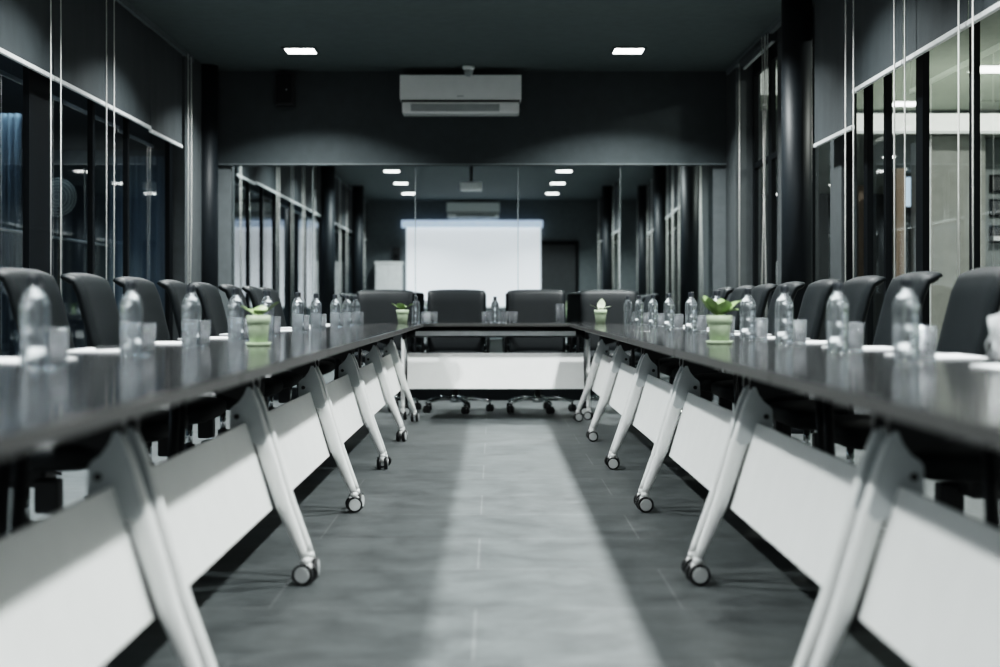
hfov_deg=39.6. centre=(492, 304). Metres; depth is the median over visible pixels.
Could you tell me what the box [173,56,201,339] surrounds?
wall
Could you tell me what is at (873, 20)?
roller blind
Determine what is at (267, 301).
water bottle
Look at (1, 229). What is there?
handrail
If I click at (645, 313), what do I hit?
glass tumbler
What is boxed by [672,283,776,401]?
office chair
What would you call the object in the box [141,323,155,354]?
glass tumbler
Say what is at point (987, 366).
notepad
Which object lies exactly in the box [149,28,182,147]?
roller blind
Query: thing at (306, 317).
glass tumbler
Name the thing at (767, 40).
roller blind
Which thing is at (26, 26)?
roller blind
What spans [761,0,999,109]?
ceiling
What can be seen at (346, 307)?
water bottle
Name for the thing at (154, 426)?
office chair
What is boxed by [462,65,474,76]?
dome camera
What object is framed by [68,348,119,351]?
notepad
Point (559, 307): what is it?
glass
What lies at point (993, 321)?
pack
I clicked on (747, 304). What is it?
water bottle
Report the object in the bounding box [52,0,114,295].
roller blind
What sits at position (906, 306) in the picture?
water bottle
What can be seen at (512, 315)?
glass tumbler
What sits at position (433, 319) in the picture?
glass tumbler
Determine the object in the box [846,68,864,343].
window
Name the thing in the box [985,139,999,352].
wall
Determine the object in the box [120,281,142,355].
water bottle
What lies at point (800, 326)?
glass tumbler
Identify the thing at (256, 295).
office chair
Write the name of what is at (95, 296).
office chair
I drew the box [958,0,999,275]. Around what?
roller blind
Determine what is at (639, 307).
water bottle
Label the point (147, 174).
window
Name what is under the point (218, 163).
trim
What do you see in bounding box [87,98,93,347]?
window
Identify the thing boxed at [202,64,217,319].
column
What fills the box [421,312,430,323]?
glass tumbler
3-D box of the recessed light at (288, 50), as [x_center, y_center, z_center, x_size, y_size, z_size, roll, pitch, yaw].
[-1.620,-2.143,11.700,0.284,0.014,0.284,0,0,0]
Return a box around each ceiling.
[0,0,813,149]
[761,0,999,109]
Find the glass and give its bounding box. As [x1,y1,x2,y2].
[556,304,563,322]
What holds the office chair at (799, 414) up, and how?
on the floor
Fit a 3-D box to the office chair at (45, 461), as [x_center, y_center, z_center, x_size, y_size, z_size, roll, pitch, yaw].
[-1.398,0.374,4.164,0.611,1.012,0.608,0,0,0]
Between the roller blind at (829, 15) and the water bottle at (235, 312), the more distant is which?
the roller blind at (829, 15)
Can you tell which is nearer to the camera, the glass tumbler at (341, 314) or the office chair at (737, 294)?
the glass tumbler at (341, 314)
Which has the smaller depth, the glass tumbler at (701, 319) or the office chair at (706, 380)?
the glass tumbler at (701, 319)
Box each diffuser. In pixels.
[285,49,316,53]
[613,49,643,53]
[980,66,999,72]
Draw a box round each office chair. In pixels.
[0,267,188,524]
[0,348,101,525]
[60,272,226,497]
[113,276,239,449]
[157,279,282,434]
[188,282,301,442]
[218,284,301,429]
[242,286,334,419]
[259,287,343,426]
[354,290,420,411]
[421,289,493,413]
[505,289,575,413]
[577,290,641,411]
[652,287,733,414]
[660,285,755,433]
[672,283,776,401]
[694,281,805,447]
[711,279,841,428]
[763,275,885,444]
[769,271,942,464]
[834,266,999,537]
[910,439,999,512]
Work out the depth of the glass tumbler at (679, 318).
7.92 m
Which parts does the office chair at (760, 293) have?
seat, backrest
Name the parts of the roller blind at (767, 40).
rail, pull cord, pull cord, pull cord, pull cord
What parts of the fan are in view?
blade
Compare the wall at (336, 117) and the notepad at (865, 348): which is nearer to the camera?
the notepad at (865, 348)
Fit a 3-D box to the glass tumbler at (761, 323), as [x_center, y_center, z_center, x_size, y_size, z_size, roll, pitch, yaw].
[1.055,0.096,5.506,0.072,0.089,0.072,0,0,-29]
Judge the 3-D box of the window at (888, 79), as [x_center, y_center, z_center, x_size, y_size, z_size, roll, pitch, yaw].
[2.320,-0.635,7.830,0.036,3.030,0.660,0,0,0]
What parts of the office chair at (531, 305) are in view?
armrest, seat, backrest, armrest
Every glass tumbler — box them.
[48,328,68,367]
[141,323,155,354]
[199,320,210,346]
[242,318,248,340]
[274,316,280,335]
[304,315,309,331]
[320,314,326,329]
[340,313,343,326]
[351,312,354,324]
[360,312,363,323]
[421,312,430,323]
[430,312,437,322]
[482,312,490,322]
[499,312,507,322]
[508,312,517,322]
[643,312,647,324]
[658,313,663,326]
[673,314,683,329]
[696,315,706,332]
[730,316,734,335]
[755,318,767,340]
[793,320,806,345]
[847,322,863,352]
[919,326,936,361]
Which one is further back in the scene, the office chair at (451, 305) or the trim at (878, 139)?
the trim at (878, 139)
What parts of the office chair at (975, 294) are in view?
seat, backrest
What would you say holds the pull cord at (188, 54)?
hanging from the wall at (180, 155)
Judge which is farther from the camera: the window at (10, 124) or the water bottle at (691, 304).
the window at (10, 124)
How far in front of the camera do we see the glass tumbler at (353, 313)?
9.56 m
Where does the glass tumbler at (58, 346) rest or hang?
on the conference table at (204, 497)
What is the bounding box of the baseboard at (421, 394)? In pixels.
[273,387,712,399]
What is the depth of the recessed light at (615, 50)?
11.68 m
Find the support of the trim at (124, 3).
attached to the wall at (180, 155)
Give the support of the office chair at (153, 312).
on the floor
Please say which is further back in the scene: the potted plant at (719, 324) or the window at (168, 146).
the window at (168, 146)
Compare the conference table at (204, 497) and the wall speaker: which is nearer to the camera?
the conference table at (204, 497)
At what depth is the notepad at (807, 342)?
5.04 m
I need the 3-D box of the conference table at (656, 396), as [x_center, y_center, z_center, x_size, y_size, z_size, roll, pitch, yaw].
[0.953,0.510,6.725,0.750,0.740,1.525,0,0,0]
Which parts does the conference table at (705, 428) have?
leg, folding arm, modesty panel, leg, leg, folding arm, leg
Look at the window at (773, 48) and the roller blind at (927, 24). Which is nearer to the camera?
the roller blind at (927, 24)
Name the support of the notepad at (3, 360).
on the conference table at (204, 497)
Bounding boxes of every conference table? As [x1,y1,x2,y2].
[0,349,327,666]
[0,372,240,666]
[155,338,370,577]
[216,331,395,507]
[309,327,411,467]
[326,323,423,439]
[399,322,593,419]
[569,323,653,437]
[582,327,708,464]
[600,331,774,504]
[628,338,875,572]
[674,349,999,666]
[770,372,999,666]
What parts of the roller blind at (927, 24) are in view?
pull cord, pull cord, rail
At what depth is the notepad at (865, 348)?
4.34 m
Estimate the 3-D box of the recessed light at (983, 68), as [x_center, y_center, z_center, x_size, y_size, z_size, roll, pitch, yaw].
[5.650,-2.664,15.700,0.440,0.012,0.440,0,0,0]
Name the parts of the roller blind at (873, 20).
pull cord, pull cord, rail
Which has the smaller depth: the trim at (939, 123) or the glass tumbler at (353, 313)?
the glass tumbler at (353, 313)
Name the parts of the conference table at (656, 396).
leg, modesty panel, folding arm, leg, leg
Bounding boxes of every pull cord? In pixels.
[188,54,191,283]
[739,64,739,286]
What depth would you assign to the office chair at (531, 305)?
11.65 m
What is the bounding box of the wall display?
[906,173,910,208]
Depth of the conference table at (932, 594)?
2.52 m
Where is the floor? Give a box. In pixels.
[9,400,984,666]
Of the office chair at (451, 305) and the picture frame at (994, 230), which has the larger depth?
the picture frame at (994, 230)
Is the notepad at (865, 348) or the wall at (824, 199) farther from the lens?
the wall at (824, 199)
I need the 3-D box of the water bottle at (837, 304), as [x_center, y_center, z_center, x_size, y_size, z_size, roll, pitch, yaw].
[1.000,0.037,4.030,0.063,0.206,0.062,0,0,-9]
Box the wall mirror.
[232,165,712,386]
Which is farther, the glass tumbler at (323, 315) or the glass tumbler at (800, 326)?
the glass tumbler at (323, 315)
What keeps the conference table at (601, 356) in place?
on the floor
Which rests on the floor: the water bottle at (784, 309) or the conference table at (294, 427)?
the conference table at (294, 427)
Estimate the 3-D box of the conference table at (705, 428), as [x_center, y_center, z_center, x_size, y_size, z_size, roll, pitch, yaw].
[0.953,0.510,5.195,0.750,0.740,1.525,0,0,0]
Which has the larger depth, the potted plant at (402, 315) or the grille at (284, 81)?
the grille at (284, 81)
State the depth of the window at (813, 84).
10.07 m
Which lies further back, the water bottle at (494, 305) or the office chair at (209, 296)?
the water bottle at (494, 305)
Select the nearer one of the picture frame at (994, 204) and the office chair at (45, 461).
the office chair at (45, 461)
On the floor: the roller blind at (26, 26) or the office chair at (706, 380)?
the office chair at (706, 380)
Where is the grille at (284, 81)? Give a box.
[277,74,291,102]
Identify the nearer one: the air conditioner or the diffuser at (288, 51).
the diffuser at (288, 51)
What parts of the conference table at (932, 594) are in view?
leg, folding arm, modesty panel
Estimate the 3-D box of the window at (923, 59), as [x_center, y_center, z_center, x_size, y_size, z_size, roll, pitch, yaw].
[2.320,-0.635,7.095,0.036,3.030,0.810,0,0,0]
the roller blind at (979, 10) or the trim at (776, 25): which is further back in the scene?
the trim at (776, 25)
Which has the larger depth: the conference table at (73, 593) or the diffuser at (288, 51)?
the diffuser at (288, 51)
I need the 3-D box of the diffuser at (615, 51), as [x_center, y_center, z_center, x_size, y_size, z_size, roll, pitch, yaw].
[1.140,-2.145,11.700,0.244,0.010,0.244,0,0,0]
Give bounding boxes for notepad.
[0,357,76,363]
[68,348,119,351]
[155,341,181,344]
[178,336,227,338]
[806,341,826,343]
[822,346,892,350]
[884,353,987,358]
[970,364,999,369]
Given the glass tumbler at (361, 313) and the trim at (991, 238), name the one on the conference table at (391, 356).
the glass tumbler at (361, 313)
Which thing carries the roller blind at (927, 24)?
attached to the window at (923, 59)
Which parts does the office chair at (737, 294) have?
seat, backrest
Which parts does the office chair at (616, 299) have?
armrest, backrest, seat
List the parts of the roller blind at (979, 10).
pull cord, pull cord, rail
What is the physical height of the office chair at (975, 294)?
1.012 m
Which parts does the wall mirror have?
mirror panel, mirror panel, mirror panel, mirror panel, mirror panel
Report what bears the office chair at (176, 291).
on the floor
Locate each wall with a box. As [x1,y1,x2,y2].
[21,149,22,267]
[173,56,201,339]
[218,72,725,399]
[761,110,999,339]
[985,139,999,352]
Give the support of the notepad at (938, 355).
on the conference table at (803, 499)
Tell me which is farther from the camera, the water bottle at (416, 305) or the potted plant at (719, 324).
the water bottle at (416, 305)
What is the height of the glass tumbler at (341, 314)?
0.089 m
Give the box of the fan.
[52,178,76,288]
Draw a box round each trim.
[115,0,193,61]
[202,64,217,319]
[218,163,726,164]
[726,15,780,74]
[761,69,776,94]
[761,134,999,193]
[857,113,999,133]
[857,185,863,343]
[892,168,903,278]
[911,141,930,325]
[989,236,999,240]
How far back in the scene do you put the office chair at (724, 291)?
9.82 m
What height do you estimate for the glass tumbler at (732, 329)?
0.089 m
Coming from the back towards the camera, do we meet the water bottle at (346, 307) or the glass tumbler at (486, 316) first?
the glass tumbler at (486, 316)
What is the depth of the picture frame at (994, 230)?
12.57 m
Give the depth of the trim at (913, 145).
12.39 m
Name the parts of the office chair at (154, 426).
backrest, seat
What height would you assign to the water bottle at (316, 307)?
0.206 m
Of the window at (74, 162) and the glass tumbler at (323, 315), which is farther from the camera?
the window at (74, 162)
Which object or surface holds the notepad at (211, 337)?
on the conference table at (294, 427)
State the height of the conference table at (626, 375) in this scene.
0.740 m
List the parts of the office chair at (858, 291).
seat, backrest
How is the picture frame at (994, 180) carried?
attached to the wall at (992, 146)
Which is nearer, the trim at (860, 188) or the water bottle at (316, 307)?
the water bottle at (316, 307)
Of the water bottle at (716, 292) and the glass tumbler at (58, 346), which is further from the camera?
the water bottle at (716, 292)
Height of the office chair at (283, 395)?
1.012 m
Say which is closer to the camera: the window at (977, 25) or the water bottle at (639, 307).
the window at (977, 25)
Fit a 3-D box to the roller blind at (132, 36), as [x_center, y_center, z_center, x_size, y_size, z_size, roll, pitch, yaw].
[-2.623,-1.734,9.940,0.070,0.809,1.168,0,0,0]
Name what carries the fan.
on the floor
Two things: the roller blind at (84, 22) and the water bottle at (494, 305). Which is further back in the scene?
the water bottle at (494, 305)
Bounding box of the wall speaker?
[275,72,295,106]
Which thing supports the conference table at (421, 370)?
on the floor
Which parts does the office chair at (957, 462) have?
seat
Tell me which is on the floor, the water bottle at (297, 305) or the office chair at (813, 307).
the office chair at (813, 307)
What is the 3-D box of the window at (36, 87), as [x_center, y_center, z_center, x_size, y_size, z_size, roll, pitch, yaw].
[-2.720,-0.635,7.785,0.036,3.030,1.370,0,0,0]
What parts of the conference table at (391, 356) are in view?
leg, folding arm, modesty panel, leg, leg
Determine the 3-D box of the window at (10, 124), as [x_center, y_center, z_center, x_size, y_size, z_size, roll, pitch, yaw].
[-4.750,-0.495,13.200,0.550,2.650,0.070,0,0,0]
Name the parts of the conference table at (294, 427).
leg, folding arm, leg, modesty panel, folding arm, leg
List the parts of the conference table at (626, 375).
leg, leg, modesty panel, folding arm, leg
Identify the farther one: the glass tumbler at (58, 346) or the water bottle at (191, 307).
the water bottle at (191, 307)
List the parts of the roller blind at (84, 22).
rail, pull cord, pull cord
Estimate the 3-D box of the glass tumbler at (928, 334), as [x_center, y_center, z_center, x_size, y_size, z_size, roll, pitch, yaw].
[1.055,0.096,3.416,0.072,0.089,0.072,0,0,-35]
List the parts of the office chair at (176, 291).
backrest, seat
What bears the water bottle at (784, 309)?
on the conference table at (705, 428)
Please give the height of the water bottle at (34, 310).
0.206 m
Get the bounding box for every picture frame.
[989,175,999,192]
[989,199,999,216]
[989,225,999,242]
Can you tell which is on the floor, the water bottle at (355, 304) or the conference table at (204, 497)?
the conference table at (204, 497)
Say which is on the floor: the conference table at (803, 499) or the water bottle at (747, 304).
the conference table at (803, 499)
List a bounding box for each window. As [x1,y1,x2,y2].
[0,113,20,356]
[23,66,49,273]
[52,150,164,348]
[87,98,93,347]
[94,102,128,295]
[109,156,164,314]
[129,75,172,339]
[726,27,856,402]
[753,47,769,309]
[770,40,776,301]
[812,6,814,282]
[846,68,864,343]
[865,77,884,344]
[885,57,918,292]
[919,27,970,325]
[929,135,984,348]
[971,21,979,269]
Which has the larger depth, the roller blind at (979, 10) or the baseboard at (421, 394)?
the baseboard at (421, 394)
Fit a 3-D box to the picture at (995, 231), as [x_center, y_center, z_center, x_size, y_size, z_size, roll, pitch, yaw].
[4.600,-0.640,12.569,0.160,0.120,0.006,0,0,0]
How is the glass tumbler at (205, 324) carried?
on the conference table at (294, 427)
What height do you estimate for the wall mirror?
2.048 m
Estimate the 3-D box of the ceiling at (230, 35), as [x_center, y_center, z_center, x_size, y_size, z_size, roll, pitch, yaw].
[-2.115,-2.195,8.100,8.970,0.150,22.200,0,0,0]
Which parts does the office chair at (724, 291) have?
seat, backrest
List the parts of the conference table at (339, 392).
leg, leg, modesty panel, folding arm, leg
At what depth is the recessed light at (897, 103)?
18.32 m
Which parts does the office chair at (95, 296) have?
backrest, seat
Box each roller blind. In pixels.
[0,0,61,293]
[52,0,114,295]
[107,0,150,129]
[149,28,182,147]
[739,31,776,317]
[813,0,854,147]
[845,0,903,280]
[894,0,970,277]
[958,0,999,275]
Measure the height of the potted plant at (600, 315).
0.189 m
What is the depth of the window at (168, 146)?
11.60 m
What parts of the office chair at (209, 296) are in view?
backrest, seat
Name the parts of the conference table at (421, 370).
leg, folding arm, leg, modesty panel, rail, leg, folding arm, leg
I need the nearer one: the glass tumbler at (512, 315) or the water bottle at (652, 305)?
the water bottle at (652, 305)
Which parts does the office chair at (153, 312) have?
backrest, seat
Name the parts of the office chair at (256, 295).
backrest, seat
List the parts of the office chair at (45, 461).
seat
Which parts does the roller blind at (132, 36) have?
rail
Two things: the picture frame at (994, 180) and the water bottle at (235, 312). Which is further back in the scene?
the picture frame at (994, 180)
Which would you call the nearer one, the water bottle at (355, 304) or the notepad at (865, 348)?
the notepad at (865, 348)
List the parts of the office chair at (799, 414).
seat, armrest, backrest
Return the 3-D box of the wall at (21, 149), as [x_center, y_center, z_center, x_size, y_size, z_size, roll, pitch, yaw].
[-6.500,-0.620,8.150,0.200,3.000,22.100,0,0,0]
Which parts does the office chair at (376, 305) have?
seat, backrest, armrest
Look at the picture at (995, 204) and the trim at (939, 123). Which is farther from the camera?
the picture at (995, 204)
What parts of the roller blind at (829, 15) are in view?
rail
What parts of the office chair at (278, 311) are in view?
backrest, seat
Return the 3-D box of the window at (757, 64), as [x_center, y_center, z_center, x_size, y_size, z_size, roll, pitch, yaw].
[2.320,-0.635,11.925,0.036,3.030,0.750,0,0,0]
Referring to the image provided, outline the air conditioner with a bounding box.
[400,75,520,115]
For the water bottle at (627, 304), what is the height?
0.206 m
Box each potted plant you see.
[240,302,278,345]
[391,303,412,323]
[589,299,610,323]
[699,295,740,343]
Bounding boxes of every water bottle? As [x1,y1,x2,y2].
[19,275,49,369]
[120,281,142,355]
[181,285,200,346]
[228,288,243,340]
[260,290,273,336]
[292,292,303,331]
[310,293,321,329]
[330,295,339,326]
[342,295,351,324]
[352,296,359,323]
[412,296,419,323]
[491,297,498,322]
[624,296,631,323]
[634,295,643,324]
[648,294,657,326]
[663,293,674,329]
[685,292,696,332]
[710,290,720,314]
[740,288,755,340]
[775,286,793,345]
[827,282,848,353]
[893,278,919,362]
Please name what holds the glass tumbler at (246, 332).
on the conference table at (294, 427)
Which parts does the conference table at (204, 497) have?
leg, folding arm, leg, leg, modesty panel, folding arm, leg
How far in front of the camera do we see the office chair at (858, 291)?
6.04 m
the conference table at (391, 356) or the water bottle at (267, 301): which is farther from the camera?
the conference table at (391, 356)
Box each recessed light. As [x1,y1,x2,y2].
[281,47,319,53]
[610,47,646,53]
[892,101,915,105]
[967,65,999,72]
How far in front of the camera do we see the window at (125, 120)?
10.28 m
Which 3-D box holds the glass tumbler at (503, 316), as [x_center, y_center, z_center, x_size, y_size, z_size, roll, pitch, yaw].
[0.082,0.096,10.820,0.072,0.089,0.072,0,0,-9]
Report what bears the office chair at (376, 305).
on the floor
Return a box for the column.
[781,0,813,433]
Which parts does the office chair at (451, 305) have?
armrest, seat, backrest, armrest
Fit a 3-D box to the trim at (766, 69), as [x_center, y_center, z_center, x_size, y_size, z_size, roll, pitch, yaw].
[3.010,-2.520,15.700,1.180,0.260,0.200,0,0,0]
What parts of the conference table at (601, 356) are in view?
leg, leg, modesty panel, folding arm, leg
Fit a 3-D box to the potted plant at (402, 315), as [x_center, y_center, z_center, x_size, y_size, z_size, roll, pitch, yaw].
[-0.678,0.061,10.422,0.161,0.157,0.113,0,0,-21]
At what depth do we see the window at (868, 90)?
8.54 m
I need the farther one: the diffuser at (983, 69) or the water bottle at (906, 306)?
the diffuser at (983, 69)
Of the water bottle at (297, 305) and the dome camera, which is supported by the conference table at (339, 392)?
the water bottle at (297, 305)
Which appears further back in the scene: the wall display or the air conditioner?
the wall display
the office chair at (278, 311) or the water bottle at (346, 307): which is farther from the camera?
the office chair at (278, 311)
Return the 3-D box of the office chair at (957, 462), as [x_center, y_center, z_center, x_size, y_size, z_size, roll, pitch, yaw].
[1.405,0.374,3.906,0.611,1.012,0.608,0,0,-1]
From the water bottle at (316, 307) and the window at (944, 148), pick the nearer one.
the water bottle at (316, 307)
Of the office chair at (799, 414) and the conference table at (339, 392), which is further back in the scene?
the conference table at (339, 392)
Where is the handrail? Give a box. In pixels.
[0,228,109,246]
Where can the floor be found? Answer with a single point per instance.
(496, 538)
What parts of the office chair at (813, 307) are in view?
seat, backrest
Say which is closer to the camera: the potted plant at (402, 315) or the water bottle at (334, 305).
the water bottle at (334, 305)
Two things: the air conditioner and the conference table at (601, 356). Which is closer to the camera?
the conference table at (601, 356)
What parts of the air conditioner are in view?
casing, panel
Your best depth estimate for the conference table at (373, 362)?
8.68 m
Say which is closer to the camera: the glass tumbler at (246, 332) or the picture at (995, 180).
the glass tumbler at (246, 332)
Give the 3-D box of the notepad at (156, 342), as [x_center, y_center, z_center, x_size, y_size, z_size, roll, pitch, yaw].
[-1.175,0.137,5.020,0.210,0.005,0.296,0,0,-1]
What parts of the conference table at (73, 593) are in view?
leg, modesty panel, folding arm, leg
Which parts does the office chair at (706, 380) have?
seat, backrest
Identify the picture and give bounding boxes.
[992,177,999,189]
[992,201,999,213]
[992,228,999,235]
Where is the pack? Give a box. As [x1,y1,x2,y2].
[982,313,999,363]
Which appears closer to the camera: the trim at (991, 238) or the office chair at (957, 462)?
the office chair at (957, 462)
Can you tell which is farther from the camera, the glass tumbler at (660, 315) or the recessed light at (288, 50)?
the recessed light at (288, 50)
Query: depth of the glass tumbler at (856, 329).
4.05 m
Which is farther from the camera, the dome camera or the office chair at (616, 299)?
the dome camera
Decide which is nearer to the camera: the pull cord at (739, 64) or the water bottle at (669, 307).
the water bottle at (669, 307)
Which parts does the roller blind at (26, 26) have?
rail, pull cord, pull cord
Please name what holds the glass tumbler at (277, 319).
on the conference table at (339, 392)
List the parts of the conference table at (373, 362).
leg, folding arm, modesty panel, leg, leg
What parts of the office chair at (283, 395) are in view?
backrest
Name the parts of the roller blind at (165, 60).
rail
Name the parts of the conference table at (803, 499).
leg, folding arm, modesty panel, leg, leg, folding arm, leg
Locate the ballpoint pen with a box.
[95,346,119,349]
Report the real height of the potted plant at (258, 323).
0.152 m

